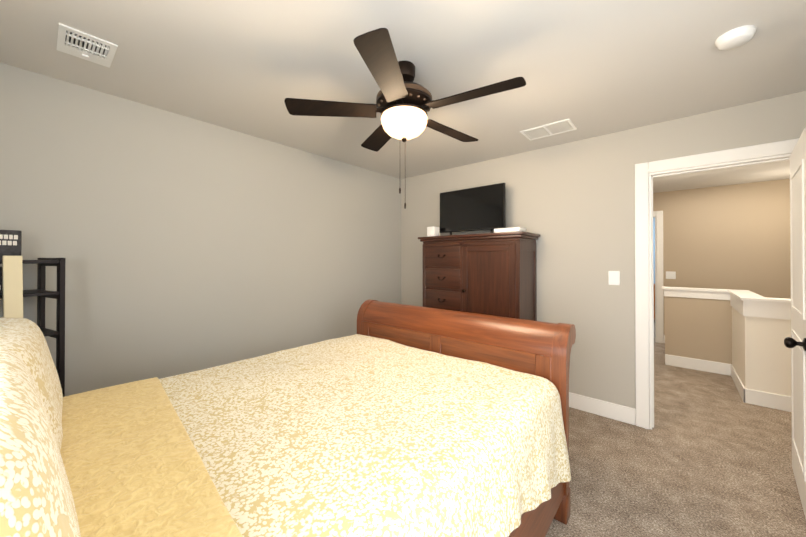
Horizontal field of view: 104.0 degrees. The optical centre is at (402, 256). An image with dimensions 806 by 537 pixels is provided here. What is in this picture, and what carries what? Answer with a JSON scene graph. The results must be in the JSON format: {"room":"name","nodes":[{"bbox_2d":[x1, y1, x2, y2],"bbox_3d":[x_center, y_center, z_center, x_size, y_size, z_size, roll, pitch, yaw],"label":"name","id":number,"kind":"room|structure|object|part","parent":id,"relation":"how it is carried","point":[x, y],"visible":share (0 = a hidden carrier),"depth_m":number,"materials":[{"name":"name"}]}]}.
{"room":"bedroom","nodes":[
{"label":"bedroom","id":0,"kind":"room"},
{"bbox_2d":[0,63,400,395],"bbox_3d":[-1.318,0.162,2.842,0.120,2.440,4.070,0,0,41],"label":"wall","id":1,"kind":"structure","parent":0,"point":[181,244],"depth_m":2.33,"materials":[{"name":"grey paint"}]},
{"bbox_2d":[0,0,805,192],"bbox_3d":[2.916,-1.087,3.075,6.400,0.060,9.940,0,0,41],"label":"ceiling","id":2,"kind":"structure","parent":0,"point":[591,68],"depth_m":1.73,"materials":[{"name":"white paint"}]},
{"bbox_2d":[57,23,117,67],"bbox_3d":[-1.604,-1.057,1.597,0.270,0.016,0.200,0,0,41],"label":"ceiling vent","id":3,"kind":"object","parent":2,"relation":"in","point":[80,44],"visible":1,"depth_m":1.58,"materials":[{"name":"white plastic"}]},
{"bbox_2d":[284,28,525,208],"bbox_3d":[0.040,-0.675,1.774,1.232,0.776,1.220,0,0,41],"label":"ceiling fan","id":4,"kind":"object","parent":2,"relation":"hanging from","point":[404,104],"visible":1,"depth_m":1.66,"materials":[{"name":"brown wood"}]},
{"bbox_3d":[0.007,-0.925,1.766,0.314,0.278,0.314,0,0,41],"label":"motor","id":5,"kind":"part","parent":4,"relation":"part of","materials":[{"name":"brown metal"}]},
{"bbox_3d":[0.007,-0.726,1.765,0.260,0.120,0.260,0,0,41],"label":"globe","id":6,"kind":"part","parent":4,"relation":"part of","materials":[{"name":"white glass"}]},
{"bbox_2d":[520,119,576,140],"bbox_3d":[1.212,-1.055,2.629,0.380,0.008,0.250,0,0,41],"label":"ceiling vent","id":7,"kind":"object","parent":2,"relation":"in","point":[555,128],"visible":1,"depth_m":2.61,"materials":[{"name":"white plastic"}]},
{"bbox_2d":[715,25,755,49],"bbox_3d":[1.599,-1.046,1.516,0.136,0.038,0.136,0,0,41],"label":"smoke detector","id":8,"kind":"object","parent":2,"relation":"attached to","point":[735,38],"visible":1,"depth_m":1.49,"materials":[{"name":"white plastic"}]},
{"bbox_2d":[401,91,805,408],"bbox_3d":[1.361,0.164,3.140,3.550,2.440,0.120,0,0,41],"label":"wall","id":9,"kind":"structure","parent":0,"point":[572,204],"depth_m":2.80,"materials":[{"name":"grey paint"}]},
{"bbox_2d":[569,392,635,424],"bbox_3d":[0.939,1.318,3.409,2.550,0.135,0.014,0,0,41],"label":"baseboard","id":10,"kind":"structure","parent":9,"relation":"attached to","point":[621,413],"depth_m":2.72,"materials":[{"name":"white wood"}]},
{"bbox_2d":[608,271,619,284],"bbox_3d":[1.796,0.181,2.679,0.080,0.120,0.010,0,0,41],"label":"light switch","id":11,"kind":"object","parent":9,"relation":"attached to","point":[613,277],"visible":1,"depth_m":2.68,"materials":[{"name":"white plastic"}]},
{"bbox_2d":[644,169,647,428],"bbox_3d":[1.948,0.340,2.527,0.018,2.080,0.004,0,0,41],"label":"bead","id":12,"kind":"object","parent":9,"relation":"attached to","point":[645,290],"visible":1,"depth_m":2.52,"materials":[{"name":"white wood"}]},
{"bbox_2d":[651,176,653,427],"bbox_3d":[2.033,0.363,2.563,0.010,2.035,0.035,0,0,41],"label":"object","id":13,"kind":"object","parent":9,"relation":"attached to","point":[652,307],"visible":0.86,"depth_m":2.55,"materials":[{"name":"white wood"}]},
{"bbox_2d":[635,138,798,429],"bbox_3d":[2.276,0.309,2.347,0.870,2.140,0.150,0,0,41],"label":"door frame","id":14,"kind":"structure","parent":9,"relation":"attached to","point":[640,168],"depth_m":2.52,"materials":[{"name":"white wood"}]},
{"bbox_3d":[2.315,-0.664,2.329,0.750,0.015,0.134,0,0,41],"label":"door jamb","id":15,"kind":"part","parent":14,"relation":"part of","materials":[{"name":"white wood"}]},
{"bbox_3d":[2.267,-0.717,2.274,0.780,0.090,0.018,0,0,41],"label":"door trim","id":16,"kind":"part","parent":14,"relation":"part of","materials":[{"name":"white wood"}]},
{"bbox_2d":[647,148,793,171],"bbox_3d":[2.260,-0.693,2.265,0.804,0.018,0.004,0,0,41],"label":"bead","id":17,"kind":"object","parent":9,"relation":"attached to","point":[730,158],"visible":0.82,"depth_m":2.24,"materials":[{"name":"white wood"}]},
{"bbox_2d":[653,158,789,177],"bbox_3d":[2.314,-0.651,2.327,0.750,0.010,0.035,0,0,41],"label":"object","id":18,"kind":"object","parent":9,"relation":"attached to","point":[738,165],"visible":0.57,"depth_m":2.29,"materials":[{"name":"white wood"}]},
{"bbox_2d":[790,126,805,518],"bbox_3d":[2.270,0.354,1.785,0.744,2.019,0.047,0,0,-43],"label":"door leaf","id":19,"kind":"structure","parent":9,"relation":"in","point":[798,255],"depth_m":1.76,"materials":[{"name":"white wood"}]},
{"bbox_2d":[784,337,805,350],"bbox_3d":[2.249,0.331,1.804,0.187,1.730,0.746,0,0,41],"label":"door knob","id":20,"kind":"object","parent":19,"relation":"attached to","point":[789,342],"depth_m":1.61,"materials":[{"name":"black metal"}]},
{"bbox_2d":[653,218,654,319],"bbox_3d":[5.425,0.188,7.281,3.700,2.440,0.120,0,0,41],"label":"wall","id":21,"kind":"structure","parent":0,"point":[654,248],"depth_m":7.04,"materials":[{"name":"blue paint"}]},
{"bbox_2d":[545,320,805,536],"bbox_3d":[2.916,1.413,3.060,6.400,0.060,9.940,0,0,41],"label":"floor","id":22,"kind":"structure","parent":0,"point":[709,454],"depth_m":2.05,"materials":[{"name":"carpet"}]},
{"bbox_2d":[0,230,65,396],"bbox_3d":[-2.024,0.620,1.452,0.400,1.508,0.600,0,0,26],"label":"bookcase","id":23,"kind":"object","parent":22,"relation":"on","point":[13,293],"visible":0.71,"depth_m":1.61,"materials":[{"name":"black wood"}]},
{"bbox_2d":[0,299,575,536],"bbox_3d":[-0.459,0.730,1.354,1.746,1.286,2.510,0,0,41],"label":"bed","id":24,"kind":"object","parent":22,"relation":"on","point":[388,419],"visible":1,"depth_m":1.05,"materials":[{"name":"beige fabric"}]},
{"bbox_2d":[159,334,570,536],"bbox_3d":[-0.460,0.894,1.351,1.705,0.578,2.078,0,0,41],"label":"comforter","id":25,"kind":"object","parent":24,"relation":"on","point":[357,435],"depth_m":1.11,"materials":[{"name":"beige fabric"}]},
{"bbox_3d":[-0.297,0.878,2.729,0.072,1.006,0.214,0,0,41],"label":"foot post","id":26,"kind":"part","parent":24,"relation":"part of","materials":[{"name":"brown wood"}]},
{"bbox_3d":[-0.044,0.562,2.376,0.615,0.055,0.013,0,0,41],"label":"foot rail","id":27,"kind":"part","parent":24,"relation":"part of","materials":[{"name":"brown wood"}]},
{"bbox_3d":[0.291,0.808,2.224,1.600,0.860,0.200,0,0,41],"label":"footboard","id":28,"kind":"part","parent":24,"relation":"part of","materials":[{"name":"brown wood"}]},
{"bbox_3d":[0.490,0.559,1.916,0.615,0.055,0.013,0,0,41],"label":"foot rail","id":29,"kind":"part","parent":24,"relation":"part of","materials":[{"name":"brown wood"}]},
{"bbox_3d":[0.125,1.065,0.827,0.030,0.330,2.126,0,0,41],"label":"rail","id":30,"kind":"part","parent":24,"relation":"part of","materials":[{"name":"brown wood"}]},
{"bbox_3d":[0.878,0.872,1.716,0.072,1.006,0.214,0,0,41],"label":"foot post","id":31,"kind":"part","parent":24,"relation":"part of","materials":[{"name":"brown wood"}]},
{"bbox_2d":[418,226,539,320],"bbox_3d":[0.748,0.527,3.245,1.140,1.715,0.482,0,0,41],"label":"dresser","id":32,"kind":"object","parent":22,"relation":"on","point":[494,274],"visible":0.46,"depth_m":3.01,"materials":[{"name":"brown wood"}]},
{"bbox_3d":[0.238,0.573,3.440,0.037,1.425,0.039,0,0,41],"label":"post","id":33,"kind":"part","parent":32,"relation":"part of","materials":[{"name":"brown wood"}]},
{"bbox_3d":[0.408,-0.002,3.281,0.433,0.204,0.016,0,0,41],"label":"drawer","id":34,"kind":"part","parent":32,"relation":"part of","materials":[{"name":"brown wood"}]},
{"bbox_3d":[0.408,0.227,3.280,0.433,0.204,0.016,0,0,41],"label":"drawer","id":35,"kind":"part","parent":32,"relation":"part of","materials":[{"name":"brown wood"}]},
{"bbox_3d":[0.408,0.455,3.279,0.433,0.204,0.016,0,0,41],"label":"drawer","id":36,"kind":"part","parent":32,"relation":"part of","materials":[{"name":"brown wood"}]},
{"bbox_3d":[0.582,0.571,3.129,0.024,1.425,0.014,0,0,41],"label":"post","id":37,"kind":"part","parent":32,"relation":"part of","materials":[{"name":"brown wood"}]},
{"bbox_3d":[0.611,0.340,3.103,0.055,0.889,0.018,0,0,41],"label":"door frame","id":38,"kind":"part","parent":32,"relation":"part of","materials":[{"name":"brown wood"}]},
{"bbox_3d":[0.620,-0.127,3.101,0.990,0.029,0.014,0,0,41],"label":"rail","id":39,"kind":"part","parent":32,"relation":"part of","materials":[{"name":"brown wood"}]},
{"bbox_2d":[440,183,505,234],"bbox_3d":[0.707,-0.469,3.311,0.760,0.503,0.200,0,0,41],"label":"tv","id":40,"kind":"object","parent":32,"relation":"on","point":[476,208],"visible":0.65,"depth_m":3.27,"materials":[{"name":"black plastic"}]},
{"bbox_3d":[0.792,-0.078,2.950,0.423,0.055,0.018,0,0,41],"label":"door frame","id":41,"kind":"part","parent":32,"relation":"part of","materials":[{"name":"brown wood"}]},
{"bbox_3d":[0.794,0.339,2.950,0.433,0.789,0.010,0,0,41],"label":"door panel","id":42,"kind":"part","parent":32,"relation":"part of","materials":[{"name":"brown wood"}]},
{"bbox_3d":[0.973,0.338,2.791,0.055,0.889,0.018,0,0,41],"label":"door frame","id":43,"kind":"part","parent":32,"relation":"part of","materials":[{"name":"brown wood"}]},
{"bbox_3d":[1.016,0.569,2.769,0.037,1.425,0.039,0,0,41],"label":"post","id":44,"kind":"part","parent":32,"relation":"part of","materials":[{"name":"brown wood"}]},
{"bbox_3d":[1.151,-0.100,2.918,0.022,0.085,0.357,0,0,41],"label":"rail","id":45,"kind":"part","parent":32,"relation":"part of","materials":[{"name":"brown wood"}]},
{"bbox_3d":[1.284,0.571,3.069,0.022,1.425,0.050,0,0,41],"label":"post","id":46,"kind":"part","parent":32,"relation":"part of","materials":[{"name":"brown wood"}]},
{"bbox_2d":[654,284,654,318],"bbox_3d":[5.245,1.001,6.990,1.040,0.810,0.490,0,0,41],"label":"chest","id":47,"kind":"object","parent":22,"relation":"on","point":[654,301],"depth_m":6.63,"materials":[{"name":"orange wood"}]},
{"bbox_2d":[665,296,731,363],"bbox_3d":[3.693,0.913,3.872,0.720,0.950,0.120,0,0,41],"label":"wall","id":48,"kind":"structure","parent":0,"point":[698,328],"depth_m":3.85,"materials":[{"name":"beige paint"}]},
{"bbox_2d":[665,354,730,375],"bbox_3d":[3.603,1.320,3.858,0.600,0.135,0.014,0,0,41],"label":"baseboard","id":49,"kind":"structure","parent":48,"relation":"attached to","point":[701,365],"depth_m":3.84,"materials":[{"name":"white wood"}]},
{"bbox_2d":[653,179,790,334],"bbox_3d":[5.207,0.170,4.301,4.140,2.440,0.120,0,0,41],"label":"wall","id":50,"kind":"structure","parent":0,"point":[735,237],"depth_m":4.60,"materials":[{"name":"beige paint"}]},
{"bbox_2d":[657,215,658,342],"bbox_3d":[4.140,0.355,5.114,0.018,2.080,0.004,0,0,41],"label":"bead","id":51,"kind":"object","parent":50,"relation":"attached to","point":[657,287],"visible":1,"depth_m":5.11,"materials":[{"name":"white wood"}]},
{"bbox_2d":[655,211,663,342],"bbox_3d":[4.199,0.325,5.157,0.105,2.140,0.138,0,0,41],"label":"door frame","id":52,"kind":"structure","parent":50,"relation":"attached to","point":[660,257],"depth_m":5.10,"materials":[{"name":"white wood"}]},
{"bbox_2d":[666,271,675,278],"bbox_3d":[4.271,0.295,5.021,0.120,0.120,0.010,0,0,41],"label":"hall light switch","id":53,"kind":"object","parent":50,"relation":"attached to","point":[670,274],"visible":1,"depth_m":5.02,"materials":[{"name":"white plastic"}]},
{"bbox_2d":[732,307,763,391],"bbox_3d":[3.587,0.909,3.290,0.120,0.950,0.900,0,0,41],"label":"wall","id":54,"kind":"structure","parent":0,"point":[748,348],"depth_m":2.97,"materials":[{"name":"white paint"}]},
{"bbox_2d":[731,364,744,402],"bbox_3d":[3.532,1.317,3.326,0.014,0.135,0.914,0,0,41],"label":"baseboard","id":55,"kind":"structure","parent":54,"relation":"attached to","point":[739,385],"depth_m":3.27,"materials":[{"name":"white wood"}]},
{"bbox_2d":[764,318,790,396],"bbox_3d":[4.355,0.902,2.113,2.580,0.950,0.120,0,0,41],"label":"wall","id":56,"kind":"structure","parent":0,"point":[777,364],"depth_m":2.86,"materials":[{"name":"white paint"}]},
{"bbox_2d":[662,286,790,312],"bbox_3d":[4.365,0.444,2.702,3.330,0.115,1.080,0,0,41],"label":"ledge","id":57,"kind":"object","parent":56,"relation":"attached to","point":[765,306],"depth_m":3.34,"materials":[{"name":"white wood"}]},
{"bbox_3d":[4.365,0.399,2.702,3.330,0.025,1.080,0,0,41],"label":"hall knee wall trim cap","id":58,"kind":"part","parent":57,"relation":"part of","materials":[{"name":"white wood"}]},
{"bbox_2d":[730,300,790,319],"bbox_3d":[4.549,0.529,2.442,2.712,0.060,0.892,0,0,41],"label":"apron","id":59,"kind":"object","parent":56,"relation":"attached to","point":[767,314],"visible":0.8,"depth_m":2.91,"materials":[{"name":"white wood"}]},
{"bbox_2d":[743,388,791,411],"bbox_3d":[4.261,1.310,2.104,2.714,0.135,0.014,0,0,41],"label":"baseboard","id":60,"kind":"structure","parent":56,"relation":"attached to","point":[770,400],"depth_m":2.89,"materials":[{"name":"white wood"}]}
]}

